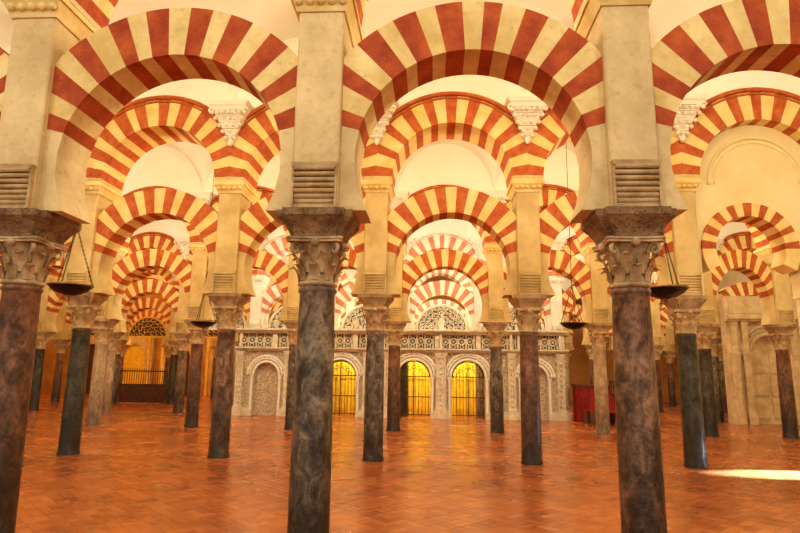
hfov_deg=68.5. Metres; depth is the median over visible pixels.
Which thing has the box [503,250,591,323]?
arch
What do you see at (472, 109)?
round arch
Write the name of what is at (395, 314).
pier
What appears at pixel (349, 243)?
round arch
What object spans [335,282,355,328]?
arch
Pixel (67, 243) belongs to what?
arch
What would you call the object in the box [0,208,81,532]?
column
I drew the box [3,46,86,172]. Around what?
round arch
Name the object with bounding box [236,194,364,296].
arch
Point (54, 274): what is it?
round arch
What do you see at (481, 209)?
arch
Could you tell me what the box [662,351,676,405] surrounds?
column
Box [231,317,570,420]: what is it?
screen
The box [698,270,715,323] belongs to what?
pier
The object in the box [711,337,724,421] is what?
column
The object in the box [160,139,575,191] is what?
ceiling
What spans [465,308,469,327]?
pier
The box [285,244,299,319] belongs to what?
pier
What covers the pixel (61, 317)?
pier
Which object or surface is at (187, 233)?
ceiling
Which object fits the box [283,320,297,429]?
column
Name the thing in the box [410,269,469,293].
round arch
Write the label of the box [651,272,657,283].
bracket
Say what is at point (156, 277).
round arch
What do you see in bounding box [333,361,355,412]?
panel
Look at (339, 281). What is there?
pier
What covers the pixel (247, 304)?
arch
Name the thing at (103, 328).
column
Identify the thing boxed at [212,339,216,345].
pier
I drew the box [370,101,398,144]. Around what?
bracket
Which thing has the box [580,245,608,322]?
pier
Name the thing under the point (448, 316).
lunette
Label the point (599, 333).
column
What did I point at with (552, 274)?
round arch
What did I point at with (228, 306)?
column
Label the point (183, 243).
bracket
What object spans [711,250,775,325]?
arch
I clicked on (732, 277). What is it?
wall
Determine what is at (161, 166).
round arch
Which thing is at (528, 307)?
column
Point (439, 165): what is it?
round arch
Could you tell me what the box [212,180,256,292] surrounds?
pier
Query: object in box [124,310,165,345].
arch
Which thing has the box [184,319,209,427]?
column
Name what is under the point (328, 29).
pier
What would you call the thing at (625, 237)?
column
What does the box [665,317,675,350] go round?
pier
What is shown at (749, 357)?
wall
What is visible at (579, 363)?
wall
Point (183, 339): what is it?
column
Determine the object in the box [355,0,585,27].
round arch
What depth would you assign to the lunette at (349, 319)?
23.44 m
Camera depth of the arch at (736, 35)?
5.64 m
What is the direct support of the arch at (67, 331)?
on the column at (61, 345)
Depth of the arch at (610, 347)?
34.10 m
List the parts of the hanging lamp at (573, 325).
suspension rod, lamp shade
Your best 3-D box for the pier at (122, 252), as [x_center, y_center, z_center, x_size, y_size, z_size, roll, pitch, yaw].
[-8.986,0.511,18.073,0.640,2.250,0.880,0,-10,3]
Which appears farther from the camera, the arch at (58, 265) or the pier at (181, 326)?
the pier at (181, 326)
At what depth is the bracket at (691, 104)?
11.22 m
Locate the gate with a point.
(143, 393)
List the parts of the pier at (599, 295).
cornice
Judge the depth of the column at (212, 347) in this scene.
35.05 m
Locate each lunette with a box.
[208,312,245,329]
[268,306,286,328]
[341,304,386,329]
[415,304,468,329]
[504,305,543,330]
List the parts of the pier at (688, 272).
cornice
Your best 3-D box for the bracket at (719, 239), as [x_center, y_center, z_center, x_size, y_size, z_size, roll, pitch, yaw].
[11.970,-0.670,22.510,0.840,0.838,0.400,0,-10,3]
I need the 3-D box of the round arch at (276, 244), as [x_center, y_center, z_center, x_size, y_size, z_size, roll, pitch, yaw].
[-4.210,-1.138,24.121,2.954,3.290,0.967,0,-10,3]
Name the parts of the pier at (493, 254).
cornice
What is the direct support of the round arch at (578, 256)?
on the pier
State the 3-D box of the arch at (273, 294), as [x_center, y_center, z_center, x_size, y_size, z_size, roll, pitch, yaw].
[-4.246,1.636,23.614,2.506,2.150,0.500,0,-10,3]
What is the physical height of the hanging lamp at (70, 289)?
6.240 m
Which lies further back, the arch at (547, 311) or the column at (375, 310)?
the arch at (547, 311)
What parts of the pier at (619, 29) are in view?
cornice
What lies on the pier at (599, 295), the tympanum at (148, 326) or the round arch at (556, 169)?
the round arch at (556, 169)
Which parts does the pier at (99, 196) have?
cornice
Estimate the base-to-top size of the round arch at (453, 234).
3.290 m
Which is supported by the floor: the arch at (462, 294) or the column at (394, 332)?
the column at (394, 332)
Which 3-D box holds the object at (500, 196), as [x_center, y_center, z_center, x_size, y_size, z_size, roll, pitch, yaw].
[2.805,-1.759,17.204,0.840,0.838,0.400,0,-10,3]
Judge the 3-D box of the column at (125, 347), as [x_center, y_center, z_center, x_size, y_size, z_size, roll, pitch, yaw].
[-16.917,6.313,35.460,0.675,3.110,0.675,0,-10,3]
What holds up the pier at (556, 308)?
on the column
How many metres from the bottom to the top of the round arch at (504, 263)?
3.290 m
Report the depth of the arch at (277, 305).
29.40 m
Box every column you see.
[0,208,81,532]
[29,331,54,409]
[50,339,70,401]
[56,292,108,454]
[85,319,118,425]
[101,332,123,411]
[111,340,127,402]
[117,345,129,397]
[162,345,170,397]
[166,340,178,403]
[172,332,191,412]
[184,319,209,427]
[207,293,249,458]
[210,346,216,398]
[232,341,237,404]
[277,207,359,532]
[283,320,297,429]
[357,293,393,461]
[385,321,406,430]
[400,363,407,416]
[475,365,484,417]
[483,322,507,432]
[508,294,547,464]
[567,350,571,404]
[580,206,676,532]
[584,323,611,434]
[584,344,593,383]
[654,345,663,411]
[660,295,708,468]
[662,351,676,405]
[695,323,719,436]
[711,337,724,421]
[718,347,727,412]
[762,324,799,438]
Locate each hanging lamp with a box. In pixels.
[46,232,93,300]
[190,179,216,330]
[560,150,586,332]
[649,232,689,304]
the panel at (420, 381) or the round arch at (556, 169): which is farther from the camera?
the panel at (420, 381)
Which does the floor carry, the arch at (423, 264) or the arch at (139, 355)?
the arch at (139, 355)
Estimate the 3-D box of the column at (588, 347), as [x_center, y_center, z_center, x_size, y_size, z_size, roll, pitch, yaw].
[9.308,5.324,28.202,0.675,3.110,0.675,0,-10,3]
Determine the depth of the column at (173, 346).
29.22 m
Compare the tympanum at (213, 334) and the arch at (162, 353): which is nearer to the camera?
the tympanum at (213, 334)
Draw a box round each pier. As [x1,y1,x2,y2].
[0,0,97,207]
[38,276,60,330]
[53,301,67,338]
[66,181,122,291]
[95,247,127,318]
[163,323,168,344]
[168,306,175,339]
[175,277,187,332]
[187,244,208,318]
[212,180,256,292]
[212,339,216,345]
[249,276,269,327]
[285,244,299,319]
[290,0,362,206]
[334,278,340,328]
[346,297,358,313]
[361,179,394,293]
[387,245,406,320]
[405,294,409,329]
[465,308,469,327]
[470,281,484,329]
[482,245,503,321]
[506,179,544,293]
[549,278,564,330]
[565,313,570,349]
[574,0,663,205]
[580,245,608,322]
[650,299,661,344]
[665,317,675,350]
[671,178,703,294]
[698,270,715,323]
[713,290,720,336]
[753,245,794,323]
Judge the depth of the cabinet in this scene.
21.03 m
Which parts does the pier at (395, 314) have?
cornice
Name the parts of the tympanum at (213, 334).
panel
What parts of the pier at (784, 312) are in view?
cornice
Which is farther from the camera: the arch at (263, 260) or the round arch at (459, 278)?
the round arch at (459, 278)
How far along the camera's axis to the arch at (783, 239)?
11.24 m
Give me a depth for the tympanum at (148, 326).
29.84 m
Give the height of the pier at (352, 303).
2.250 m
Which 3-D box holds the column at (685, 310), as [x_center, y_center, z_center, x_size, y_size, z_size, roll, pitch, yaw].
[5.409,2.125,10.984,0.675,3.110,0.675,0,-10,3]
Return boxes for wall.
[41,276,679,401]
[694,125,799,331]
[696,270,750,373]
[718,296,799,424]
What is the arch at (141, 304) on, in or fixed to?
on the column at (121, 344)
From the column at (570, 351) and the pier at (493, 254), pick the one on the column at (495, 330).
the pier at (493, 254)
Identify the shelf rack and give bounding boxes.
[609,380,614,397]
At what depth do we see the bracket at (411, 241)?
23.10 m
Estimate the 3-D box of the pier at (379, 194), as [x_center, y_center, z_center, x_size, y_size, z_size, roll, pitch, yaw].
[-0.455,-0.528,11.792,0.640,2.250,0.880,0,-10,3]
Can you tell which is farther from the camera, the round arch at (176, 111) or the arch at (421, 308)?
the arch at (421, 308)
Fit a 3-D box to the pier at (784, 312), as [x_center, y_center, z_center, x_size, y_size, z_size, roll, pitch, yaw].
[10.845,0.567,16.979,0.640,2.250,0.880,0,-10,3]
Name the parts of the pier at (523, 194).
cornice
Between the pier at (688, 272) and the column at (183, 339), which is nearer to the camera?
the pier at (688, 272)
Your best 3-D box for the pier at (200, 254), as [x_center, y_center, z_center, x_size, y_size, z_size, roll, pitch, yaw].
[-6.037,0.519,17.911,0.640,2.250,0.880,0,-10,3]
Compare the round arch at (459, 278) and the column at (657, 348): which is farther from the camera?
the round arch at (459, 278)
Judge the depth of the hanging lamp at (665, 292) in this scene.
8.21 m
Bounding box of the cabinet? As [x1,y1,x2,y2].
[571,384,612,422]
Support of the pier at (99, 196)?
on the column at (83, 308)
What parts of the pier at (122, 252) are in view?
cornice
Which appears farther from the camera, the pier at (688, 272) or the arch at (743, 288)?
the arch at (743, 288)
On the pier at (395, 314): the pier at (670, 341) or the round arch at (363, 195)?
the round arch at (363, 195)
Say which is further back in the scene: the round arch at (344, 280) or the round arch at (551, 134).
the round arch at (344, 280)
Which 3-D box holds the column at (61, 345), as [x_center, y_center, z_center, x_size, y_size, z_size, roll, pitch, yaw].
[-17.234,5.249,29.666,0.675,3.110,0.675,0,-10,3]
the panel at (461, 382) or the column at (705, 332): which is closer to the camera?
the column at (705, 332)
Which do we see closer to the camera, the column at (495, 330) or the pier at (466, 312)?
the column at (495, 330)
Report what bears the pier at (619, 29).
on the column at (625, 237)
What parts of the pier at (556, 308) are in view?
cornice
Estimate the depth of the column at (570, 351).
33.84 m
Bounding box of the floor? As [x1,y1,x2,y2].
[15,393,799,532]
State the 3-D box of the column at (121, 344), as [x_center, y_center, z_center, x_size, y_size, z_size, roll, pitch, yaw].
[-14.285,5.257,29.504,0.675,3.110,0.675,0,-10,3]
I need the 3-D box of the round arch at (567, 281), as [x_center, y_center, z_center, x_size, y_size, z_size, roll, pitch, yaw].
[11.169,1.032,34.895,2.954,3.290,0.967,0,-10,3]
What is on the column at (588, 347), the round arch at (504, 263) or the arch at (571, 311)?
the arch at (571, 311)
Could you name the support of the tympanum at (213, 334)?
attached to the arch
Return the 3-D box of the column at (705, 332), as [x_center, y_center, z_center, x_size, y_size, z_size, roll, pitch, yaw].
[8.675,3.197,16.615,0.675,3.110,0.675,0,-10,3]
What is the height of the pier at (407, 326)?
2.250 m
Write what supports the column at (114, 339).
on the floor
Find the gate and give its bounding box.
[117,368,167,403]
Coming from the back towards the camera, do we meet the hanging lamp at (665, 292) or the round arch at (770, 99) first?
the round arch at (770, 99)
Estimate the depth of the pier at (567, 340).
34.04 m
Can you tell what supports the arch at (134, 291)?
on the column at (183, 339)
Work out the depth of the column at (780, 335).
16.41 m
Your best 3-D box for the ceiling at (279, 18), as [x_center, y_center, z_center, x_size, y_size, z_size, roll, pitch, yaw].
[-4.990,-4.677,9.798,44.305,2.000,5.049,0,-10,3]
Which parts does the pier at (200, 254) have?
cornice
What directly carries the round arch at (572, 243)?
on the pier
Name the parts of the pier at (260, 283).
cornice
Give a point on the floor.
(140, 470)
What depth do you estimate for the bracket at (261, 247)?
23.48 m
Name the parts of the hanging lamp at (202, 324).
lamp shade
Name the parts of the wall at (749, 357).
recessed panel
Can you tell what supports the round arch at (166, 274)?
on the pier at (171, 336)
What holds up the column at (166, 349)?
on the floor
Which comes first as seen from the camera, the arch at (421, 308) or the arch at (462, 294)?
the arch at (462, 294)
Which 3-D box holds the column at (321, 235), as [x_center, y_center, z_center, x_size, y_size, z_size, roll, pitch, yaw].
[-0.805,1.044,5.516,0.720,3.110,0.720,0,-10,3]
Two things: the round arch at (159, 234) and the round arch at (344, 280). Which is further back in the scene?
the round arch at (344, 280)
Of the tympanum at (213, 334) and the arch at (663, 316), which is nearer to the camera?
the arch at (663, 316)
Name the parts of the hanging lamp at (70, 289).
chain, chain, lamp shade, chain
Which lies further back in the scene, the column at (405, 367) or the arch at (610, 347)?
the arch at (610, 347)
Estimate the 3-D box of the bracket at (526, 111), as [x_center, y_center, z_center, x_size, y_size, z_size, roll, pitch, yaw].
[2.489,-2.823,11.411,0.840,0.838,0.400,0,-10,3]
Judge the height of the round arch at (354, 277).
3.290 m
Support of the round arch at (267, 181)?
on the pier at (293, 296)
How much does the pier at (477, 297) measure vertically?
2.250 m
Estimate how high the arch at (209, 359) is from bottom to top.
5.400 m
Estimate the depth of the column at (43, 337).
23.61 m
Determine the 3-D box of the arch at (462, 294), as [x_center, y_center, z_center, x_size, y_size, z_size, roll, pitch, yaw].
[1.652,1.653,23.288,2.506,2.150,0.500,0,-10,3]
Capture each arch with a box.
[0,47,9,117]
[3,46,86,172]
[37,8,297,223]
[44,290,65,331]
[47,251,63,272]
[48,269,63,278]
[56,237,71,292]
[63,309,71,339]
[69,0,118,29]
[86,79,231,193]
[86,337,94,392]
[90,188,217,295]
[107,249,191,320]
[115,279,178,332]
[120,297,170,339]
[121,146,201,249]
[122,338,154,383]
[123,219,186,257]
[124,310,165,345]
[129,269,176,286]
[143,275,169,303]
[158,340,190,394]
[186,235,256,275]
[187,297,250,332]
[199,153,290,244]
[203,250,288,321]
[203,338,235,395]
[229,37,376,192]
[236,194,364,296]
[236,302,282,340]
[257,226,288,279]
[261,283,282,328]
[267,275,277,288]
[271,254,288,275]
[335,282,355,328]
[338,240,354,279]
[339,1,609,223]
[339,249,386,320]
[340,269,350,287]
[340,308,345,323]
[351,270,357,297]
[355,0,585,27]
[361,180,394,205]
[376,75,527,190]
[387,187,517,297]
[397,144,495,248]
[402,249,488,322]
[404,219,479,265]
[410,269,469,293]
[410,280,473,329]
[414,299,465,329]
[470,255,505,293]
[480,213,555,277]
[496,146,595,249]
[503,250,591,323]
[527,92,683,178]
[539,303,588,344]
[540,190,675,298]
[542,298,550,330]
[556,226,580,277]
[562,281,564,293]
[562,286,580,336]
[564,254,584,278]
[565,278,574,290]
[569,317,612,349]
[607,253,697,323]
[651,0,799,219]
[660,306,667,345]
[661,327,666,350]
[681,70,799,177]
[701,203,799,274]
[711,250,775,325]
[717,222,790,278]
[718,282,758,296]
[744,223,769,249]
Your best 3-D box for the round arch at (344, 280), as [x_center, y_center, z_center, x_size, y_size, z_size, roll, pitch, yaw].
[-3.893,-0.074,29.915,2.954,3.290,0.967,0,-10,3]
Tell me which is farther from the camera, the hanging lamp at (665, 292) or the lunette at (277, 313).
the lunette at (277, 313)
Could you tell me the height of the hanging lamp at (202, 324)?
6.270 m
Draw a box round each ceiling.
[0,0,733,99]
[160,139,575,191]
[183,221,479,236]
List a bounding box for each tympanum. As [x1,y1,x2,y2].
[127,316,166,337]
[204,330,217,338]
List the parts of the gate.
panel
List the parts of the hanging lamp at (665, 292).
chain, lamp shade, chain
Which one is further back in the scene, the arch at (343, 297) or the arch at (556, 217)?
the arch at (343, 297)
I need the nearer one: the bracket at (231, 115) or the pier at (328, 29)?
the pier at (328, 29)
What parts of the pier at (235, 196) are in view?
cornice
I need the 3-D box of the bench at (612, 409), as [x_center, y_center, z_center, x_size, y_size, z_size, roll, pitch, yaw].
[7.312,4.806,19.423,1.920,0.920,0.470,0,-10,3]
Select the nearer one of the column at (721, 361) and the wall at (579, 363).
the column at (721, 361)
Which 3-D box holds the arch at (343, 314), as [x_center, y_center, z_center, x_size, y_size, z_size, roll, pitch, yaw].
[-3.929,2.700,29.407,2.506,2.150,0.500,0,-10,3]
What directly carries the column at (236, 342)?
on the floor
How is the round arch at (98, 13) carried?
on the pier at (328, 29)
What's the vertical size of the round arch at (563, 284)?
3.290 m
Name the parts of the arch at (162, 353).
niche panel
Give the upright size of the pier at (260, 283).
2.250 m
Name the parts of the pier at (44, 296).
cornice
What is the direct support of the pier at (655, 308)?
on the column at (657, 348)
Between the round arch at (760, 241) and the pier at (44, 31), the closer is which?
the pier at (44, 31)
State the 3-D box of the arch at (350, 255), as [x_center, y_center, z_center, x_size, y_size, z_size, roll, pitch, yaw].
[-1.613,0.581,17.658,2.506,2.150,0.500,0,-10,3]
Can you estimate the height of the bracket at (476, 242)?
0.838 m
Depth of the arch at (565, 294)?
22.83 m
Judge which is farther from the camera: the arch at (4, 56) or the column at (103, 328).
the column at (103, 328)
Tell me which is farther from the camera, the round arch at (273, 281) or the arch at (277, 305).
the round arch at (273, 281)
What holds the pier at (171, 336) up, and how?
on the column at (173, 346)
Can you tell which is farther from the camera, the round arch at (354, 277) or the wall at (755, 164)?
the round arch at (354, 277)
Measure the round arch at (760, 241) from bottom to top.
3.290 m
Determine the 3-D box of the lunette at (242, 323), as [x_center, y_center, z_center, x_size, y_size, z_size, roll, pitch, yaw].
[-7.197,2.012,23.767,2.120,1.110,0.160,0,-10,3]
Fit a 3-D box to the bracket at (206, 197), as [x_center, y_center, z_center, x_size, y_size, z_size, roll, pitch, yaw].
[-6.042,-1.784,17.692,0.840,0.838,0.400,0,-10,3]
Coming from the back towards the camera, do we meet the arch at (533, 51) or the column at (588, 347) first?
the column at (588, 347)
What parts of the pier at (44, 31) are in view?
cornice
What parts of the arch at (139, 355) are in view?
niche panel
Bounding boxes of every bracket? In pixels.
[173,237,189,258]
[186,192,215,205]
[206,100,253,146]
[258,238,268,249]
[343,269,355,281]
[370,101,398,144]
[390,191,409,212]
[404,237,414,259]
[469,237,482,259]
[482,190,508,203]
[505,96,547,143]
[551,237,567,250]
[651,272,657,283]
[673,94,708,142]
[716,237,724,249]
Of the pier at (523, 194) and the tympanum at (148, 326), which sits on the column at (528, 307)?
the pier at (523, 194)
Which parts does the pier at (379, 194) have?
cornice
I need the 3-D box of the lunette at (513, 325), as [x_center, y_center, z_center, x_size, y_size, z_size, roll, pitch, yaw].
[4.600,2.046,23.116,2.120,1.110,0.160,0,-10,3]
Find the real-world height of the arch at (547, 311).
2.150 m
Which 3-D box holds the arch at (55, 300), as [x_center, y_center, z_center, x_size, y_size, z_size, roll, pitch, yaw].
[-13.093,1.611,24.102,2.506,2.150,0.500,0,-10,3]
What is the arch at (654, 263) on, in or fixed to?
on the column at (705, 332)
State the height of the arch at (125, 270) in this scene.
2.150 m
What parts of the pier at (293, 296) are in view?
cornice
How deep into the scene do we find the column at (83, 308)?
11.53 m
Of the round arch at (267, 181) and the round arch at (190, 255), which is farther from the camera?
the round arch at (190, 255)
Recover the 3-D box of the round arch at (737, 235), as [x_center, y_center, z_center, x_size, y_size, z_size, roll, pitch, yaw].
[13.485,-1.087,23.145,2.954,3.290,0.967,0,-10,3]
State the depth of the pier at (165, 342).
35.26 m
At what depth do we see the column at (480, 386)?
22.47 m
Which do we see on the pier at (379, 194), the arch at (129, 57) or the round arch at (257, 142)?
the round arch at (257, 142)
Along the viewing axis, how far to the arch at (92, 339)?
41.10 m
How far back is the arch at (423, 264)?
17.36 m
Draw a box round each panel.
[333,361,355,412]
[408,360,429,413]
[452,361,474,414]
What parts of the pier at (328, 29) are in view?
cornice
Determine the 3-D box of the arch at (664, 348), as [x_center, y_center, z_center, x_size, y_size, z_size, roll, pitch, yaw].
[14.082,3.814,34.225,2.506,2.150,0.500,0,-10,3]
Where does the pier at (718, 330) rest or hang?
on the column at (716, 345)
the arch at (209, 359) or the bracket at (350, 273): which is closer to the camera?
the bracket at (350, 273)
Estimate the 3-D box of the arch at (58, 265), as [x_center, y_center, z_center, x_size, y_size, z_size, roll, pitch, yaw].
[-10.461,0.556,18.146,2.506,2.150,0.500,0,-10,3]
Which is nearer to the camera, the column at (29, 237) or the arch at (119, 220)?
the column at (29, 237)
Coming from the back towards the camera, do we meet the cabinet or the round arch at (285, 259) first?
the round arch at (285, 259)
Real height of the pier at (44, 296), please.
2.250 m
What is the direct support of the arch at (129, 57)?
on the column at (321, 235)
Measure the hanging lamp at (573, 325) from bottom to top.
6.230 m
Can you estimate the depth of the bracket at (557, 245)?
22.77 m

